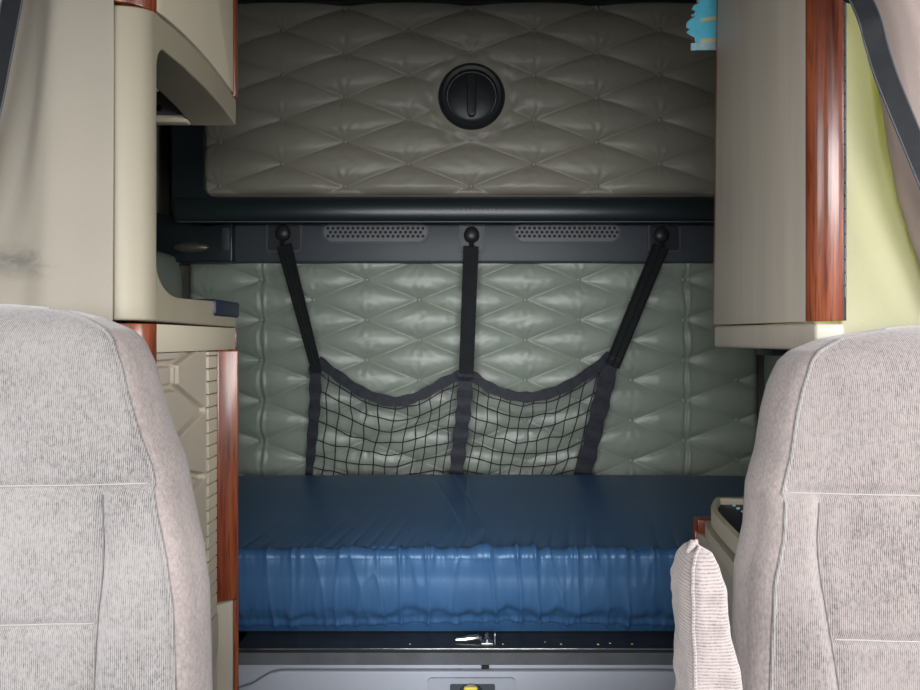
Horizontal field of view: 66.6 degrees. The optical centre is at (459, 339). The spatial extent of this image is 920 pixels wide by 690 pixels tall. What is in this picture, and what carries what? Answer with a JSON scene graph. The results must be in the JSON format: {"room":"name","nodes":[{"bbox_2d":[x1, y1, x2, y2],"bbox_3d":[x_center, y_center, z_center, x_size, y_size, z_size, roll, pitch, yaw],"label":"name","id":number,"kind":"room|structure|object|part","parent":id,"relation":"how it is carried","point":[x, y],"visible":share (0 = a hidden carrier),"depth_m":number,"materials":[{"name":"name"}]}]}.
{"room":"vehicle interior","nodes":[
{"label":"vehicle interior","id":0,"kind":"room"},
{"bbox_2d":[156,125,170,250],"bbox_3d":[-1.065,-0.030,0.960,0.050,2.460,3.120,0,0,0],"label":"wall","id":1,"kind":"structure","parent":0,"point":[163,132],"depth_m":2.46,"materials":[{"name":"black plastic"}]},
{"bbox_2d":[156,251,181,352],"bbox_3d":[-0.999,0.454,2.085,0.080,1.492,0.730,0,0,0],"label":"panel","id":2,"kind":"object","parent":1,"relation":"attached to","point":[168,269],"visible":0.03,"depth_m":2.32,"materials":[{"name":"leather"}]},
{"bbox_2d":[114,0,237,98],"bbox_3d":[-0.758,-0.890,1.336,0.524,0.709,0.460,0,0,0],"label":"upper cabinet","id":3,"kind":"object","parent":1,"relation":"attached to","point":[210,26],"visible":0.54,"depth_m":1.39,"materials":[{"name":"beige plastic"}]},
{"bbox_3d":[-0.526,-0.890,1.131,0.051,0.709,0.048,0,0,0],"label":"wood post","id":4,"kind":"part","parent":3,"relation":"part of","materials":[{"name":"brown wood"}]},
{"bbox_3d":[-0.510,-0.894,1.349,0.020,0.702,0.388,0,0,0],"label":"door","id":5,"kind":"part","parent":3,"relation":"part of","materials":[{"name":"beige plastic"}]},
{"bbox_2d":[179,224,765,642],"bbox_3d":[0.045,-0.030,2.545,2.170,2.460,0.050,0,0,0],"label":"wall","id":6,"kind":"structure","parent":0,"point":[185,269],"depth_m":2.52,"materials":[{"name":"black plastic"}]},
{"bbox_2d":[157,212,236,264],"bbox_3d":[-0.939,-0.361,2.442,0.317,0.187,0.116,0,0,0],"label":"block","id":7,"kind":"object","parent":6,"relation":"attached to","point":[189,243],"visible":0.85,"depth_m":2.40,"materials":[{"name":"black plastic"}]},
{"bbox_2d":[173,242,208,252],"bbox_3d":[-0.922,-0.317,2.400,0.124,0.038,0.032,0,0,0],"label":"lamp","id":8,"kind":"object","parent":7,"relation":"attached to","point":[178,247],"depth_m":2.39,"materials":[{"name":"silver metal"}]},
{"bbox_2d":[171,0,715,223],"bbox_3d":[0.020,-0.816,2.401,2.020,0.848,0.158,0,0,0],"label":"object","id":9,"kind":"object","parent":6,"relation":"attached to","point":[348,111],"visible":0.88,"depth_m":2.35,"materials":[{"name":"grey leather"}]},
{"bbox_3d":[-0.974,-0.826,2.425,0.031,0.828,0.070,0,0,0],"label":"rail","id":10,"kind":"part","parent":9,"relation":"part of","materials":[{"name":"black plastic"}]},
{"bbox_2d":[189,263,757,475],"bbox_3d":[0.048,0.184,2.485,2.015,0.952,0.069,0,0,0],"label":"wall panel","id":11,"kind":"object","parent":6,"relation":"attached to","point":[681,403],"visible":0.64,"depth_m":2.46,"materials":[{"name":"grey leather"}]},
{"bbox_2d":[234,223,713,263],"bbox_3d":[0.141,-0.342,2.445,1.857,0.145,0.111,0,0,0],"label":"vent strip","id":12,"kind":"object","parent":6,"relation":"attached to","point":[312,243],"visible":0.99,"depth_m":2.43,"materials":[{"name":"grey plastic"}]},
{"bbox_2d":[324,223,426,240],"bbox_3d":[-0.293,-0.374,2.429,0.361,0.068,0.002,0,0,0],"label":"grille","id":13,"kind":"object","parent":12,"relation":"attached to","point":[332,231],"depth_m":2.43,"materials":[{"name":"grey plastic"}]},
{"bbox_2d":[277,243,667,474],"bbox_3d":[0.043,0.096,2.368,1.343,0.859,0.069,0,0,0],"label":"net","id":14,"kind":"object","parent":12,"relation":"hanging from","point":[610,361],"visible":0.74,"depth_m":2.37,"materials":[{"name":"black fabric"}]},
{"bbox_2d":[515,223,618,240],"bbox_3d":[0.371,-0.374,2.429,0.364,0.068,0.002,0,0,0],"label":"grille","id":15,"kind":"object","parent":12,"relation":"attached to","point":[523,231],"depth_m":2.43,"materials":[{"name":"grey plastic"}]},
{"bbox_3d":[0.045,-1.285,0.960,2.170,0.050,3.120,0,0,0],"label":"ceiling","id":16,"kind":"structure","parent":0,"visible":0},
{"bbox_2d":[0,0,22,117],"bbox_3d":[-0.685,-0.636,1.060,0.236,1.248,0.004,0,0,0],"label":"strap","id":17,"kind":"object","parent":16,"relation":"hanging from","point":[10,10],"visible":1,"depth_m":1.06,"materials":[{"name":"grey fabric"}]},
{"bbox_2d":[0,0,113,320],"bbox_3d":[-0.788,-0.318,1.107,0.485,1.875,0.042,0,0,0],"label":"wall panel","id":18,"kind":"object","parent":16,"relation":"hanging from","point":[57,118],"visible":0.42,"depth_m":1.10,"materials":[{"name":"beige plastic"}]},
{"bbox_2d":[686,0,716,50],"bbox_3d":[0.587,-0.953,1.570,0.161,0.610,0.008,0,0,0],"label":"air freshener","id":19,"kind":"object","parent":16,"relation":"hanging from","point":[702,26],"visible":0.56,"depth_m":1.57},
{"bbox_2d":[841,3,919,333],"bbox_3d":[0.859,-0.507,1.099,0.523,1.495,0.049,0,0,0],"label":"privacy curtain","id":20,"kind":"object","parent":16,"relation":"hanging from","point":[883,272],"visible":0.46,"depth_m":1.10,"materials":[{"name":"yellow fabric"}]},
{"bbox_2d":[843,0,919,188],"bbox_3d":[0.622,-0.598,1.002,0.376,1.323,0.021,0,0,0],"label":"strap","id":21,"kind":"object","parent":16,"relation":"hanging from","point":[868,16],"visible":1,"depth_m":1.00,"materials":[{"name":"grey fabric"}]},
{"bbox_2d":[875,0,919,265],"bbox_3d":[0.856,-0.618,1.057,0.531,1.275,0.056,0,0,0],"label":"drape","id":22,"kind":"object","parent":16,"relation":"hanging from","point":[901,18],"visible":0.66,"depth_m":1.05,"materials":[{"name":"grey fabric"}]},
{"bbox_3d":[0.045,1.225,0.910,2.170,0.050,3.220,0,0,0],"label":"floor","id":23,"kind":"structure","parent":0,"visible":0},
{"bbox_2d":[0,304,212,689],"bbox_3d":[-0.577,0.578,0.635,0.562,1.245,0.550,0,0,0],"label":"seat","id":24,"kind":"object","parent":23,"relation":"on","point":[105,582],"visible":1,"depth_m":0.80,"materials":[{"name":"grey fabric"}]},
{"bbox_2d":[118,323,238,689],"bbox_3d":[-0.743,0.587,1.333,0.554,1.226,0.467,0,0,0],"label":"wardrobe","id":25,"kind":"object","parent":23,"relation":"on","point":[200,384],"visible":0.25,"depth_m":1.42,"materials":[{"name":"beige plastic"}]},
{"bbox_3d":[-0.526,0.009,1.131,0.051,0.072,0.048,0,0,0],"label":"wood post","id":26,"kind":"part","parent":25,"relation":"part of","materials":[{"name":"brown wood"}]},
{"bbox_2d":[113,5,238,327],"bbox_3d":[-0.757,-0.295,1.339,0.526,0.535,0.464,0,0,0],"label":"open shelf","id":27,"kind":"object","parent":25,"relation":"on","point":[160,78],"visible":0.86,"depth_m":1.13,"materials":[{"name":"beige plastic"}]},
{"bbox_2d":[156,91,190,124],"bbox_3d":[-0.656,-0.520,1.548,0.114,0.085,0.026,0,0,0],"label":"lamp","id":28,"kind":"object","parent":27,"relation":"attached to","point":[167,113],"depth_m":1.54,"materials":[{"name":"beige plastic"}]},
{"bbox_3d":[-0.510,0.283,1.243,0.014,0.520,0.286,0,0,0],"label":"embossed door","id":29,"kind":"part","parent":25,"relation":"part of","materials":[{"name":"beige plastic"}]},
{"bbox_2d":[239,631,675,689],"bbox_3d":[0.296,0.924,1.930,1.568,0.552,0.860,0,0,0],"label":"bunk base","id":30,"kind":"object","parent":23,"relation":"on","point":[268,660],"visible":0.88,"depth_m":1.52,"materials":[{"name":"black plastic"}]},
{"bbox_3d":[0.296,0.693,1.547,1.568,0.027,0.050,0,0,0],"label":"rail","id":31,"kind":"part","parent":30,"relation":"part of","materials":[{"name":"grey metal"}]},
{"bbox_3d":[0.038,0.909,1.524,1.050,0.382,0.016,0,0,0],"label":"luggage door","id":32,"kind":"part","parent":30,"relation":"part of","materials":[{"name":"grey plastic"}]},
{"bbox_3d":[0.025,0.767,1.514,0.188,0.075,0.008,0,0,0],"label":"latch plate","id":33,"kind":"part","parent":30,"relation":"part of","materials":[{"name":"grey plastic"}]},
{"bbox_2d":[238,474,745,630],"bbox_3d":[0.050,0.553,1.957,1.960,0.230,0.778,0,0,0],"label":"mattress","id":34,"kind":"object","parent":30,"relation":"on","point":[441,552],"visible":0.53,"depth_m":1.60,"materials":[{"name":"blue fabric"}]},
{"bbox_2d":[693,497,743,632],"bbox_3d":[0.750,0.760,1.261,0.620,0.880,0.462,0,0,0],"label":"base cabinet","id":35,"kind":"object","parent":23,"relation":"on","point":[719,533],"visible":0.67,"depth_m":1.31,"materials":[{"name":"beige plastic"}]},
{"bbox_2d":[711,497,743,553],"bbox_3d":[0.750,0.335,1.243,0.620,0.030,0.426,0,0,0],"label":"tray","id":36,"kind":"object","parent":35,"relation":"on","point":[726,512],"depth_m":1.29,"materials":[{"name":"beige plastic"}]},
{"bbox_2d":[670,325,919,689],"bbox_3d":[0.552,0.591,0.634,0.636,1.219,0.547,0,0,0],"label":"seat","id":37,"kind":"object","parent":23,"relation":"on","point":[826,568],"visible":1,"depth_m":0.80,"materials":[{"name":"grey fabric"}]},
{"bbox_3d":[0.269,0.421,0.758,0.069,0.398,0.103,0,0,0],"label":"armrest","id":38,"kind":"part","parent":37,"relation":"part of","materials":[{"name":"grey fabric"}]},
{"bbox_3d":[0.597,0.300,0.820,0.503,0.639,0.106,0,0,0],"label":"backrest","id":39,"kind":"part","parent":37,"relation":"part of","materials":[{"name":"grey fabric"}]},
{"bbox_3d":[1.155,-0.030,0.960,0.050,2.460,3.120,0,0,0],"label":"wall","id":40,"kind":"structure","parent":0,"visible":0},
{"bbox_2d":[764,324,781,385],"bbox_3d":[1.089,0.454,2.085,0.080,1.492,0.730,0,0,0],"label":"panel","id":41,"kind":"object","parent":40,"relation":"attached to","point":[769,361],"visible":0.02,"depth_m":2.39,"materials":[{"name":"leather"}]},
{"bbox_2d":[713,0,846,355],"bbox_3d":[0.825,-0.607,1.303,0.550,1.277,0.450,0,0,0],"label":"upper cabinet","id":42,"kind":"object","parent":40,"relation":"attached to","point":[780,250],"visible":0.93,"depth_m":1.20,"materials":[{"name":"beige plastic"}]},
{"bbox_2d":[757,349,788,355],"bbox_3d":[0.664,0.025,1.460,0.060,0.015,0.080,0,0,0],"label":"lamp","id":43,"kind":"object","parent":42,"relation":"attached to","point":[771,352],"depth_m":1.43,"materials":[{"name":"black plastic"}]},
{"bbox_3d":[0.571,-0.637,1.097,0.041,1.216,0.038,0,0,0],"label":"wood post","id":44,"kind":"part","parent":42,"relation":"part of","materials":[{"name":"brown wood"}]}
]}

